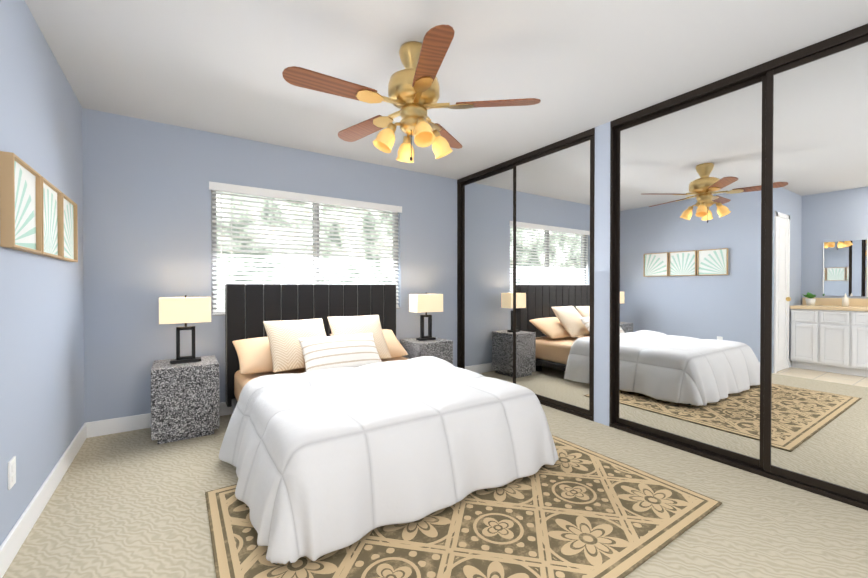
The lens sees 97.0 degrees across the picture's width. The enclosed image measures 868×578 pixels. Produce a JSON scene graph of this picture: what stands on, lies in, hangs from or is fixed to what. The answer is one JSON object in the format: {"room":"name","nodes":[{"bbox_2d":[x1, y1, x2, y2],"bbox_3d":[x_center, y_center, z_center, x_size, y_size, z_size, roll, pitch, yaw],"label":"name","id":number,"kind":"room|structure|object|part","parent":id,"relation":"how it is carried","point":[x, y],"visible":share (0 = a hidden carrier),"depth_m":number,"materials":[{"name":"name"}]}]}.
{"room":"bedroom","nodes":[
{"label":"bedroom","id":0,"kind":"room"},
{"bbox_2d":[0,0,83,545],"bbox_3d":[-2.092,-0.108,1.981,0.120,2.440,1.980,0,1,-34],"label":"wall","id":1,"kind":"structure","parent":0,"point":[41,361],"depth_m":1.90,"materials":[{"name":"blue paint"}]},
{"bbox_2d":[8,456,15,489],"bbox_3d":[-1.755,0.765,1.599,0.010,0.114,0.070,0,1,-34],"label":"electrical outlet","id":2,"kind":"object","parent":1,"relation":"attached to","point":[11,472],"visible":1,"depth_m":1.59,"materials":[{"name":"white plastic"}]},
{"bbox_2d":[0,151,41,253],"bbox_3d":[-1.792,-0.356,1.674,0.039,0.375,0.375,0,1,-34],"label":"picture","id":3,"kind":"object","parent":1,"relation":"attached to","point":[20,207],"visible":1,"depth_m":1.64,"materials":[{"name":"beige paper"}]},
{"bbox_2d":[14,160,35,249],"bbox_3d":[-1.799,-0.356,1.669,0.020,0.353,0.353,0,1,-34],"label":"print","id":4,"kind":"object","parent":3,"relation":"attached to","point":[25,177],"depth_m":1.69},
{"bbox_2d":[0,422,87,577],"bbox_3d":[-2.031,1.054,2.019,0.014,0.115,1.960,0,1,-34],"label":"baseboard","id":5,"kind":"structure","parent":1,"relation":"attached to","point":[13,542],"depth_m":1.85,"materials":[{"name":"white wood"}]},
{"bbox_2d":[32,176,62,257],"bbox_3d":[-2.011,-0.358,2.003,0.039,0.375,0.375,0,1,-34],"label":"picture","id":6,"kind":"object","parent":1,"relation":"attached to","point":[52,243],"visible":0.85,"depth_m":2.04,"materials":[{"name":"beige paper"}]},
{"bbox_2d":[43,183,57,254],"bbox_3d":[-2.018,-0.358,1.998,0.020,0.353,0.353,0,1,-34],"label":"print","id":7,"kind":"object","parent":6,"relation":"attached to","point":[50,192],"depth_m":2.03},
{"bbox_2d":[55,193,77,261],"bbox_3d":[-2.230,-0.361,2.332,0.039,0.375,0.375,0,1,-34],"label":"picture","id":8,"kind":"object","parent":1,"relation":"attached to","point":[70,228],"visible":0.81,"depth_m":2.39,"materials":[{"name":"beige paper"}]},
{"bbox_2d":[64,199,73,258],"bbox_3d":[-2.237,-0.361,2.327,0.020,0.353,0.353,0,1,-34],"label":"print","id":9,"kind":"object","parent":8,"relation":"attached to","point":[68,203],"depth_m":2.37},
{"bbox_2d":[82,108,456,422],"bbox_3d":[-1.159,-0.123,3.882,3.780,2.440,0.150,0,1,-34],"label":"wall","id":10,"kind":"structure","parent":0,"point":[146,218],"depth_m":3.14,"materials":[{"name":"blue paint"}]},
{"bbox_2d":[88,402,232,437],"bbox_3d":[-1.146,1.040,3.799,3.460,0.115,0.018,0,1,-34],"label":"baseboard","id":11,"kind":"structure","parent":10,"relation":"attached to","point":[142,421],"depth_m":2.96,"materials":[{"name":"white wood"}]},
{"bbox_2d":[211,190,399,315],"bbox_3d":[-1.173,-0.343,3.847,1.840,1.140,0.109,0,1,-34],"label":"window","id":12,"kind":"structure","parent":10,"relation":"in","point":[215,228],"depth_m":3.84,"materials":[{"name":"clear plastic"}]},
{"bbox_2d":[209,181,401,313],"bbox_3d":[-1.154,-0.349,3.818,1.870,1.144,0.082,0,1,-34],"label":"window blind","id":13,"kind":"object","parent":12,"relation":"attached to","point":[277,195],"visible":0.77,"depth_m":3.71,"materials":[{"name":"white plastic"}]},
{"bbox_2d":[2,404,867,577],"bbox_3d":[0.268,1.139,1.748,3.540,0.050,5.000,0,1,-34],"label":"floor","id":14,"kind":"structure","parent":0,"point":[130,504],"depth_m":1.86,"materials":[{"name":"carpet"}]},
{"bbox_2d":[151,355,219,444],"bbox_3d":[-1.918,0.834,2.972,0.420,0.540,0.425,0,1,-34],"label":"nightstand","id":15,"kind":"object","parent":14,"relation":"on","point":[185,400],"visible":0.98,"depth_m":2.80,"materials":[{"name":"stone"}]},
{"bbox_2d":[159,295,210,363],"bbox_3d":[-1.917,0.305,2.966,0.330,0.517,0.170,0,1,-34],"label":"lamp","id":16,"kind":"object","parent":15,"relation":"on","point":[175,310],"visible":1,"depth_m":2.92,"materials":[{"name":"beige fabric"}]},
{"bbox_3d":[-1.917,0.161,2.965,0.330,0.190,0.170,0,1,-34],"label":"lamp shade","id":17,"kind":"part","parent":16,"relation":"part of","materials":[{"name":"beige fabric"}]},
{"bbox_2d":[219,284,557,563],"bbox_3d":[-0.517,0.526,2.825,1.854,1.132,2.262,0,1,-34],"label":"bed","id":18,"kind":"object","parent":14,"relation":"on","point":[348,424],"visible":1,"depth_m":2.12,"materials":[{"name":"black fabric"}]},
{"bbox_3d":[-1.104,0.519,3.732,1.620,1.132,0.102,0,1,-34],"label":"headboard","id":19,"kind":"part","parent":18,"relation":"part of","materials":[{"name":"black wood"}]},
{"bbox_3d":[-0.513,0.809,2.847,1.520,0.248,2.000,0,1,-34],"label":"mattress","id":20,"kind":"part","parent":18,"relation":"part of","materials":[{"name":"beige fabric"}]},
{"bbox_2d":[400,337,452,363],"bbox_3d":[-0.087,0.825,4.191,0.420,0.540,0.425,0,1,-34],"label":"nightstand","id":21,"kind":"object","parent":14,"relation":"on","point":[440,348],"visible":0.27,"depth_m":4.05,"materials":[{"name":"stone"}]},
{"bbox_2d":[409,293,442,340],"bbox_3d":[-0.085,0.295,4.185,0.330,0.517,0.170,0,1,-34],"label":"lamp","id":22,"kind":"object","parent":21,"relation":"on","point":[420,303],"visible":1,"depth_m":4.13,"materials":[{"name":"beige fabric"}]},
{"bbox_3d":[-0.085,0.152,4.184,0.330,0.190,0.170,0,1,-34],"label":"lamp shade","id":23,"kind":"part","parent":22,"relation":"part of","materials":[{"name":"beige fabric"}]},
{"bbox_2d":[205,435,721,577],"bbox_3d":[0.124,1.107,2.036,2.220,0.008,1.600,0,1,-34],"label":"rug","id":24,"kind":"object","parent":14,"relation":"on","point":[575,511],"visible":0.62,"depth_m":1.74,"materials":[{"name":"beige fabric"}]},
{"bbox_2d":[24,0,867,179],"bbox_3d":[-0.239,-1.349,1.409,4.980,0.050,5.270,0,1,-34],"label":"ceiling","id":25,"kind":"structure","parent":0,"point":[575,67],"depth_m":2.21,"materials":[{"name":"grey paint"}]},
{"bbox_2d":[282,24,540,162],"bbox_3d":[-0.159,-1.014,2.121,1.278,0.629,1.315,0,1,-34],"label":"ceiling fan","id":26,"kind":"object","parent":25,"relation":"hanging from","point":[413,90],"visible":1,"depth_m":2.04,"materials":[{"name":"gold metal"}]},
{"bbox_3d":[-0.125,-0.787,2.108,0.016,0.175,0.016,0,1,-34],"label":"chain","id":27,"kind":"part","parent":26,"relation":"part of","materials":[{"name":"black metal"}]},
{"bbox_2d":[594,122,609,425],"bbox_3d":[1.758,-0.114,2.730,0.200,2.440,5.000,0,1,-34],"label":"wall","id":28,"kind":"structure","parent":0,"point":[602,281],"depth_m":3.13,"materials":[{"name":"blue paint"}]},
{"bbox_2d":[457,128,594,420],"bbox_3d":[0.840,-0.123,3.993,0.080,2.439,1.880,0,1,-34],"label":"mirror","id":29,"kind":"object","parent":28,"relation":"attached to","point":[525,270],"visible":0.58,"depth_m":3.75,"materials":[{"name":"brown metal"}]},
{"bbox_2d":[609,24,867,510],"bbox_3d":[2.242,-0.107,1.887,0.080,2.439,2.900,0,1,-34],"label":"mirror","id":30,"kind":"object","parent":28,"relation":"attached to","point":[739,270],"visible":1,"depth_m":2.35,"materials":[{"name":"brown metal"}]},
{"label":"outside","id":31,"kind":"structure","parent":0,"visible":0},
{"bbox_2d":[216,191,391,308],"bbox_3d":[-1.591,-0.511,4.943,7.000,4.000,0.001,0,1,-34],"label":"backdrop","id":32,"kind":"structure","parent":31,"point":[273,219],"depth_m":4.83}
]}

